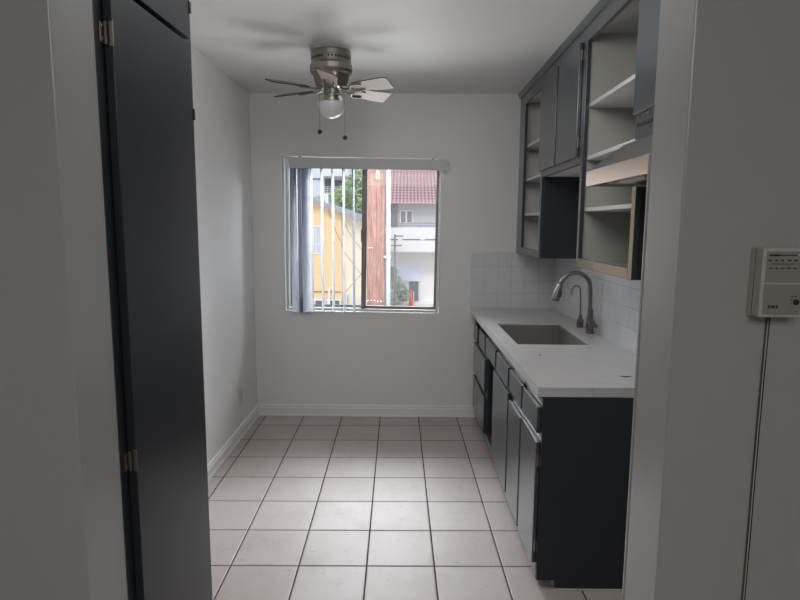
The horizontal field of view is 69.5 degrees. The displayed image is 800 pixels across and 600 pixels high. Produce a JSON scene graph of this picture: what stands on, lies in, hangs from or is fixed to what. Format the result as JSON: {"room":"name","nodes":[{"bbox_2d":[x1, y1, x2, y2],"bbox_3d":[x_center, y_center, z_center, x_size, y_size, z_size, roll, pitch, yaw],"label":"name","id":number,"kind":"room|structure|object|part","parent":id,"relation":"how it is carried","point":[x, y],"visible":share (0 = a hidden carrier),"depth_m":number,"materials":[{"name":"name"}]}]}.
{"room":"kitchen","nodes":[
{"label":"kitchen","id":0,"kind":"room"},
{"bbox_2d":[191,44,257,463],"bbox_3d":[-1.240,-0.099,2.884,0.120,2.555,3.439,0,7,0],"label":"wall","id":1,"kind":"structure","parent":0,"point":[221,106],"depth_m":3.84,"materials":[{"name":"white paint"}]},
{"bbox_2d":[207,404,258,481],"bbox_3d":[-1.176,1.089,3.296,0.018,0.094,2.918,0,7,0],"label":"baseboard","id":2,"kind":"structure","parent":1,"relation":"attached to","point":[230,444],"depth_m":3.99,"materials":[{"name":"white wood"}]},
{"bbox_2d":[239,387,242,405],"bbox_3d":[-1.169,0.711,4.254,0.008,0.118,0.074,0,7,0],"label":"wall outlet","id":3,"kind":"object","parent":1,"relation":"attached to","point":[241,389],"visible":1,"depth_m":4.24,"materials":[{"name":"grey plastic"}]},
{"bbox_2d":[249,93,520,416],"bbox_3d":[0.043,-0.322,4.647,4.600,2.555,0.140,0,7,0],"label":"wall","id":4,"kind":"structure","parent":0,"point":[302,357],"depth_m":4.55,"materials":[{"name":"white paint"}]},
{"bbox_2d":[283,156,441,313],"bbox_3d":[-0.299,-0.511,4.614,1.249,1.239,0.124,0,7,0],"label":"window","id":5,"kind":"structure","parent":4,"relation":"in","point":[363,308],"depth_m":4.63,"materials":[{"name":"silver metal"}]},
{"bbox_3d":[-0.581,-0.524,4.657,0.629,1.183,0.020,0,7,0],"label":"sash","id":6,"kind":"part","parent":5,"relation":"part of","materials":[{"name":"silver metal"}]},
{"bbox_2d":[289,156,447,311],"bbox_3d":[-0.244,-0.500,4.506,1.213,1.202,0.099,0,7,0],"label":"vertical blind","id":7,"kind":"object","parent":5,"relation":"attached to","point":[300,167],"visible":1,"depth_m":4.47,"materials":[{"name":"grey plastic"}]},
{"bbox_3d":[-0.001,-0.508,4.622,0.625,1.183,0.023,0,7,0],"label":"sash","id":8,"kind":"part","parent":5,"relation":"part of","materials":[{"name":"brown metal"}]},
{"bbox_2d":[258,404,474,416],"bbox_3d":[-0.281,0.906,4.731,1.781,0.094,0.018,0,7,0],"label":"baseboard","id":9,"kind":"structure","parent":4,"relation":"attached to","point":[264,409],"depth_m":4.73,"materials":[{"name":"white wood"}]},
{"bbox_2d":[518,0,611,98],"bbox_3d":[0.898,-1.333,2.716,0.020,0.040,3.409,0,7,0],"label":"crown molding","id":10,"kind":"structure","parent":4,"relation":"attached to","point":[600,6],"depth_m":3.07,"materials":[{"name":"wood"}]},
{"bbox_2d":[189,0,598,93],"bbox_3d":[0.017,-1.186,1.015,4.600,0.100,7.120,0,7,0],"label":"ceiling","id":11,"kind":"structure","parent":0,"point":[420,46],"depth_m":3.12,"materials":[{"name":"white paint"}]},
{"bbox_2d":[265,47,393,139],"bbox_3d":[-0.404,-1.193,3.400,0.740,0.507,0.783,0,7,0],"label":"ceiling fan","id":12,"kind":"object","parent":11,"relation":"hanging from","point":[330,67],"visible":1,"depth_m":3.32,"materials":[{"name":"grey metal"}]},
{"bbox_3d":[-0.629,-1.220,3.247,0.239,0.043,0.110,-5,9,-33],"label":"blade","id":13,"kind":"part","parent":12,"relation":"part of","materials":[{"name":"grey"}]},
{"bbox_3d":[-0.645,-1.255,3.514,0.239,0.043,0.110,4,8,26],"label":"blade","id":14,"kind":"part","parent":12,"relation":"part of","materials":[{"name":"grey"}]},
{"bbox_3d":[-0.382,-1.203,3.127,0.110,0.043,0.244,0,7,0],"label":"blade","id":15,"kind":"part","parent":12,"relation":"part of","materials":[{"name":"grey"}]},
{"bbox_3d":[-0.405,-1.119,3.410,0.170,0.094,0.170,0,7,0],"label":"light globe","id":16,"kind":"part","parent":12,"relation":"part of","materials":[{"name":"white glass"}]},
{"bbox_3d":[-0.179,-1.256,3.542,0.239,0.043,0.110,-5,9,-33],"label":"blade","id":17,"kind":"part","parent":12,"relation":"part of","materials":[{"name":"grey"}]},
{"bbox_3d":[-0.163,-1.221,3.275,0.239,0.043,0.110,4,8,26],"label":"blade","id":18,"kind":"part","parent":12,"relation":"part of","materials":[{"name":"grey"}]},
{"bbox_2d":[0,0,799,599],"bbox_3d":[0.009,0.142,1.098,4.600,2.555,0.141,0,7,0],"label":"wall","id":19,"kind":"structure","parent":0,"point":[725,169],"depth_m":1.03,"materials":[{"name":"grey paint"}]},
{"bbox_2d":[622,153,650,599],"bbox_3d":[0.482,0.559,1.224,0.014,1.700,0.008,0,7,0],"label":"trim","id":20,"kind":"structure","parent":19,"relation":"attached to","point":[649,154],"depth_m":1.17,"materials":[{"name":"grey paint"}]},
{"bbox_2d":[741,317,769,599],"bbox_3d":[0.636,0.721,1.093,0.008,1.394,0.002,0,7,0],"label":"cable","id":21,"kind":"object","parent":19,"relation":"attached to","point":[767,326],"visible":1,"depth_m":1.03,"materials":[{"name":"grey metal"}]},
{"bbox_2d":[746,247,799,316],"bbox_3d":[0.640,-0.030,0.978,0.074,0.118,0.039,0,7,0],"label":"intercom","id":22,"kind":"object","parent":19,"relation":"attached to","point":[774,280],"visible":1,"depth_m":0.96,"materials":[{"name":"grey plastic"}]},
{"bbox_3d":[0.640,-0.001,0.967,0.063,0.052,0.001,0,7,0],"label":"panel","id":23,"kind":"part","parent":22,"relation":"part of","materials":[{"name":"grey plastic"}]},
{"bbox_3d":[0.640,-0.055,0.960,0.063,0.052,0.001,0,7,0],"label":"panel","id":24,"kind":"part","parent":22,"relation":"part of","materials":[{"name":"grey plastic"}]},
{"bbox_2d":[208,416,621,599],"bbox_3d":[0.002,1.446,1.359,4.600,0.100,7.120,0,7,0],"label":"floor","id":25,"kind":"structure","parent":0,"point":[301,507],"depth_m":3.11,"materials":[{"name":"tile"}]},
{"bbox_2d":[92,0,212,599],"bbox_3d":[-0.870,0.093,1.430,0.648,2.555,0.514,0,7,0],"label":"pantry cabinet","id":26,"kind":"object","parent":25,"relation":"on","point":[143,47],"visible":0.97,"depth_m":1.31,"materials":[{"name":"black wood"}]},
{"bbox_3d":[-0.559,-0.896,1.268,0.018,0.498,0.383,1,7,2],"label":"door","id":27,"kind":"part","parent":26,"relation":"part of","materials":[{"name":"paint"}]},
{"bbox_2d":[473,322,488,441],"bbox_3d":[0.904,0.579,4.343,0.637,0.857,0.670,0,7,0],"label":"base cabinet","id":28,"kind":"object","parent":25,"relation":"on","point":[480,363],"visible":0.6,"depth_m":4.22,"materials":[{"name":"grey wood"}]},
{"bbox_3d":[0.603,0.259,4.531,0.018,0.130,0.200,0,7,0],"label":"drawer","id":29,"kind":"part","parent":28,"relation":"part of","materials":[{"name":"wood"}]},
{"bbox_3d":[0.598,0.774,4.372,0.018,0.260,0.642,0,7,0],"label":"drawer","id":30,"kind":"part","parent":28,"relation":"part of","materials":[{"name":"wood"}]},
{"bbox_3d":[0.600,0.491,4.335,0.018,0.235,0.642,0,7,0],"label":"drawer","id":31,"kind":"part","parent":28,"relation":"part of","materials":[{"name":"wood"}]},
{"bbox_3d":[0.595,0.295,4.142,0.018,0.125,0.304,0,7,0],"label":"drawer","id":32,"kind":"part","parent":28,"relation":"part of","materials":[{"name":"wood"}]},
{"bbox_2d":[486,336,512,496],"bbox_3d":[0.898,0.681,3.562,0.635,0.857,0.904,0,7,0],"label":"base cabinet","id":33,"kind":"object","parent":25,"relation":"on","point":[499,395],"visible":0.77,"depth_m":3.43,"materials":[{"name":"grey wood"}]},
{"bbox_3d":[0.590,0.749,3.398,0.018,0.562,0.513,0,7,0],"label":"door","id":34,"kind":"part","parent":33,"relation":"part of","materials":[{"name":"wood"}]},
{"bbox_2d":[506,366,633,590],"bbox_3d":[0.891,0.785,2.771,0.633,0.857,0.690,0,7,0],"label":"base cabinet","id":35,"kind":"object","parent":25,"relation":"on","point":[568,458],"visible":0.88,"depth_m":2.45,"materials":[{"name":"black wood"}]},
{"bbox_3d":[0.587,0.825,2.967,0.018,0.552,0.298,0,7,0],"label":"door","id":36,"kind":"part","parent":35,"relation":"part of","materials":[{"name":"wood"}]},
{"bbox_3d":[0.588,0.445,2.908,0.018,0.114,0.321,0,7,0],"label":"drawer","id":37,"kind":"part","parent":35,"relation":"part of","materials":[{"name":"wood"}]},
{"bbox_3d":[0.604,0.760,2.788,0.020,0.817,0.654,0,7,0],"label":"frame","id":38,"kind":"part","parent":35,"relation":"part of","materials":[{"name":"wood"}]},
{"bbox_3d":[0.584,0.848,2.630,0.018,0.545,0.330,0,7,1],"label":"door","id":39,"kind":"part","parent":35,"relation":"part of","materials":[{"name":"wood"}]},
{"bbox_3d":[0.584,0.484,2.568,0.018,0.114,0.302,0,7,0],"label":"drawer","id":40,"kind":"part","parent":35,"relation":"part of","materials":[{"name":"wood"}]},
{"bbox_2d":[471,308,635,397],"bbox_3d":[0.887,0.236,3.494,0.663,0.042,2.254,0,7,0],"label":"countertop","id":41,"kind":"structure","parent":35,"relation":"on","point":[594,369],"depth_m":2.89,"materials":[{"name":"stone"}]},
{"bbox_2d":[499,325,587,344],"bbox_3d":[0.867,0.330,3.597,0.456,0.227,0.751,0,7,0],"label":"sink","id":42,"kind":"object","parent":41,"relation":"in","point":[521,334],"visible":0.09,"depth_m":3.94,"materials":[{"name":"grey metal"}]},
{"bbox_2d":[551,271,597,333],"bbox_3d":[1.068,0.015,3.538,0.282,0.387,0.081,0,7,0],"label":"kitchen faucet","id":43,"kind":"object","parent":41,"relation":"on","point":[590,323],"visible":1,"depth_m":3.53,"materials":[{"name":"silver metal"}]},
{"bbox_3d":[1.075,-0.056,3.542,0.217,0.247,0.026,0,7,0],"label":"spout","id":44,"kind":"part","parent":43,"relation":"part of","materials":[{"name":"silver metal"}]},
{"bbox_3d":[1.172,0.136,3.525,0.071,0.073,0.027,0,7,0],"label":"lever","id":45,"kind":"part","parent":43,"relation":"part of","materials":[{"name":"silver metal"}]},
{"bbox_2d":[571,285,583,327],"bbox_3d":[1.164,0.041,3.765,0.093,0.278,0.059,5,9,31],"label":"tap","id":46,"kind":"object","parent":41,"relation":"on","point":[580,320],"visible":1,"depth_m":3.76,"materials":[{"name":"silver metal"}]},
{"bbox_3d":[1.147,0.006,3.762,0.073,0.208,0.009,0,7,0],"label":"spout","id":47,"kind":"part","parent":46,"relation":"part of","materials":[{"name":"silver metal"}]},
{"bbox_3d":[0.898,0.826,2.451,0.614,0.857,0.024,0,7,0],"label":"panel","id":48,"kind":"part","parent":35,"relation":"part of","materials":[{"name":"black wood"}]},
{"bbox_3d":[1.286,-0.081,2.862,0.120,2.555,3.439,0,7,0],"label":"wall","id":49,"kind":"structure","parent":0,"visible":0},
{"bbox_2d":[516,73,579,258],"bbox_3d":[1.079,-0.921,4.091,0.324,1.208,0.788,0,7,0],"label":"upper cabinet","id":50,"kind":"object","parent":49,"relation":"attached to","point":[547,211],"visible":0.55,"depth_m":3.94,"materials":[{"name":"grey wood"}]},
{"bbox_3d":[0.927,-0.922,4.092,0.020,1.208,0.788,0,7,0],"label":"frame","id":51,"kind":"part","parent":50,"relation":"part of","materials":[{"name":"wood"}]},
{"bbox_2d":[525,212,538,215],"bbox_3d":[1.086,-0.614,4.131,0.294,0.018,0.745,0,7,0],"label":"shelf","id":52,"kind":"object","parent":50,"relation":"attached to","point":[526,213],"depth_m":4.16,"materials":[{"name":"grey paint"}]},
{"bbox_2d":[527,137,539,150],"bbox_3d":[1.089,-1.109,4.066,0.294,0.018,0.745,0,7,0],"label":"shelf","id":53,"kind":"object","parent":50,"relation":"attached to","point":[534,146],"depth_m":4.21,"materials":[{"name":"grey paint"}]},
{"bbox_2d":[526,174,540,182],"bbox_3d":[1.087,-0.867,4.098,0.294,0.018,0.745,0,7,0],"label":"shelf","id":54,"kind":"object","parent":50,"relation":"attached to","point":[535,179],"depth_m":4.22,"materials":[{"name":"grey paint"}]},
{"bbox_2d":[470,253,640,354],"bbox_3d":[0.887,-0.077,2.946,0.678,0.720,3.280,0,7,0],"label":"backsplash","id":55,"kind":"structure","parent":49,"relation":"attached to","point":[498,280],"depth_m":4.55,"materials":[{"name":"white tile"}]},
{"bbox_2d":[538,29,585,176],"bbox_3d":[1.064,-1.078,3.277,0.344,0.686,0.855,0,7,0],"label":"upper cabinet","id":56,"kind":"object","parent":49,"relation":"attached to","point":[562,90],"visible":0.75,"depth_m":3.17,"materials":[{"name":"grey wood"}]},
{"bbox_3d":[0.903,-1.079,3.504,0.018,0.553,0.385,0,7,0],"label":"door","id":57,"kind":"part","parent":56,"relation":"part of","materials":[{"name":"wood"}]},
{"bbox_3d":[0.899,-1.024,3.083,0.018,0.553,0.396,0,7,0],"label":"door","id":58,"kind":"part","parent":56,"relation":"part of","materials":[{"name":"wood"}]},
{"bbox_2d":[576,0,645,279],"bbox_3d":[1.064,-0.720,2.521,0.324,1.202,0.734,0,7,0],"label":"upper cabinet","id":59,"kind":"object","parent":49,"relation":"attached to","point":[610,229],"visible":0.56,"depth_m":2.82,"materials":[{"name":"grey wood"}]},
{"bbox_2d":[584,204,630,211],"bbox_3d":[1.071,-0.409,2.562,0.294,0.018,0.691,0,7,0],"label":"shelf","id":60,"kind":"object","parent":59,"relation":"attached to","point":[587,207],"depth_m":2.69,"materials":[{"name":"grey paint"}]},
{"bbox_2d":[587,139,634,159],"bbox_3d":[1.072,-0.659,2.529,0.294,0.018,0.691,0,7,0],"label":"shelf","id":61,"kind":"object","parent":59,"relation":"attached to","point":[601,155],"depth_m":2.67,"materials":[{"name":"grey paint"}]},
{"bbox_2d":[589,74,634,107],"bbox_3d":[1.074,-0.911,2.496,0.294,0.018,0.691,0,7,0],"label":"shelf","id":62,"kind":"object","parent":59,"relation":"attached to","point":[622,95],"depth_m":2.63,"materials":[{"name":"grey paint"}]},
{"bbox_2d":[586,114,653,186],"bbox_3d":[0.960,-0.495,1.796,0.518,0.248,0.762,0,7,0],"label":"range hood","id":63,"kind":"object","parent":49,"relation":"attached to","point":[627,166],"visible":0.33,"depth_m":1.94,"materials":[{"name":"grey metal"}]},
{"bbox_2d":[620,174,646,182],"bbox_3d":[0.741,-0.383,1.809,0.030,0.020,0.200,0,7,0],"label":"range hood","id":64,"kind":"object","parent":63,"relation":"attached to","point":[643,177],"depth_m":1.79,"materials":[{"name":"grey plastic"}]},
{"bbox_2d":[636,114,653,139],"bbox_3d":[1.049,-0.576,1.785,0.340,0.086,0.760,0,7,0],"label":"vent","id":65,"kind":"object","parent":63,"relation":"attached to","point":[644,126],"depth_m":2.08,"materials":[{"name":"silver metal"}]},
{"bbox_2d":[633,0,660,119],"bbox_3d":[1.050,-0.921,1.752,0.344,0.604,0.792,0,7,0],"label":"upper cabinet","id":66,"kind":"object","parent":49,"relation":"attached to","point":[649,10],"visible":0.21,"depth_m":2.06,"materials":[{"name":"grey wood"}]},
{"bbox_3d":[0.907,-0.920,1.740,0.020,0.604,0.766,0,7,0],"label":"frame","id":67,"kind":"part","parent":66,"relation":"part of","materials":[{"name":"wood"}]},
{"label":"outside","id":68,"kind":"structure","parent":0,"visible":0},
{"bbox_3d":[0.335,-1.031,37.722,60.000,0.100,64.920,0,7,0],"label":"ground","id":69,"kind":"structure","parent":68,"visible":0},
{"bbox_2d":[309,169,356,199],"bbox_3d":[-8.251,-4.903,36.291,10.800,7.850,6.920,0,7,0],"label":"house","id":70,"kind":"structure","parent":69,"relation":"on","point":[315,172],"depth_m":33.41,"materials":[{"name":"white paint"}]},
{"bbox_2d":[309,193,385,307],"bbox_3d":[-5.040,-1.703,19.971,8.950,5.766,4.450,0,7,0],"label":"building","id":71,"kind":"structure","parent":69,"relation":"on","point":[338,224],"depth_m":18.04,"materials":[{"name":"paint"}]},
{"bbox_3d":[-2.606,-1.872,17.928,0.280,0.800,0.008,0,7,0],"label":"pane","id":72,"kind":"part","parent":71,"relation":"part of","materials":[{"name":"grey glass"}]},
{"bbox_2d":[328,169,385,213],"bbox_3d":[-1.830,-2.497,24.051,2.496,6.328,1.624,0,7,0],"label":"tree","id":73,"kind":"object","parent":69,"relation":"on","point":[358,183],"visible":0.38,"depth_m":23.49,"materials":[{"name":"green plant"}]},
{"bbox_2d":[367,169,390,305],"bbox_3d":[-0.332,-1.728,8.851,0.386,8.750,0.324,0,7,0],"label":"utility pole","id":74,"kind":"object","parent":69,"relation":"on","point":[376,256],"visible":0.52,"depth_m":8.85,"materials":[{"name":"brown wood"}]},
{"bbox_2d":[391,234,402,305],"bbox_3d":[-0.134,-1.164,25.246,0.551,3.390,0.123,0,7,0],"label":"utility pole","id":75,"kind":"object","parent":69,"relation":"on","point":[395,235],"visible":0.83,"depth_m":25.18,"materials":[{"name":"grey metal"}]},
{"bbox_3d":[-0.231,-1.167,25.265,0.080,3.390,0.080,3,8,23],"label":"post","id":76,"kind":"part","parent":75,"relation":"part of","materials":[{"name":"grey metal"}]},
{"bbox_2d":[390,266,410,305],"bbox_3d":[-0.084,-0.590,26.325,1.159,1.994,0.902,0,7,0],"label":"bush","id":77,"kind":"object","parent":69,"relation":"on","point":[400,296],"visible":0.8,"depth_m":26.26,"materials":[{"name":"green plant"}]},
{"bbox_2d":[408,290,412,305],"bbox_3d":[0.506,-0.087,27.068,0.220,0.790,0.310,0,7,0],"label":"traffic cone","id":78,"kind":"object","parent":69,"relation":"on","point":[410,299],"visible":0.89,"depth_m":27.05,"materials":[{"name":"orange plastic"}]},
{"bbox_2d":[385,170,436,305],"bbox_3d":[3.696,-4.099,30.674,11.200,7.850,8.040,0,7,0],"label":"roofed building","id":79,"kind":"structure","parent":69,"relation":"on","point":[413,192],"depth_m":27.89,"materials":[{"name":"paint"}]},
{"bbox_3d":[-0.401,-4.046,27.684,0.560,1.070,0.059,0,7,0],"label":"shutter panel","id":80,"kind":"part","parent":79,"relation":"part of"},
{"bbox_3d":[0.157,-3.995,27.705,0.225,0.530,0.018,0,7,0],"label":"pane","id":81,"kind":"part","parent":79,"relation":"part of","materials":[{"name":"grey glass"}]},
{"bbox_3d":[0.353,-1.330,28.001,1.140,0.830,0.119,0,7,0],"label":"awning panel","id":82,"kind":"part","parent":79,"relation":"part of","materials":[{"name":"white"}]},
{"bbox_3d":[0.454,-3.993,27.702,0.230,0.530,0.018,0,7,0],"label":"pane","id":83,"kind":"part","parent":79,"relation":"part of","materials":[{"name":"grey glass"}]},
{"bbox_3d":[3.657,-3.434,26.737,10.600,0.250,0.020,0,7,0],"label":"railing","id":84,"kind":"part","parent":79,"relation":"part of","materials":[{"name":"white metal"}]},
{"bbox_3d":[0.673,-0.429,28.151,0.450,0.989,0.049,0,7,0],"label":"doorway","id":85,"kind":"part","parent":79,"relation":"part of","materials":[{"name":"grey"}]}
]}

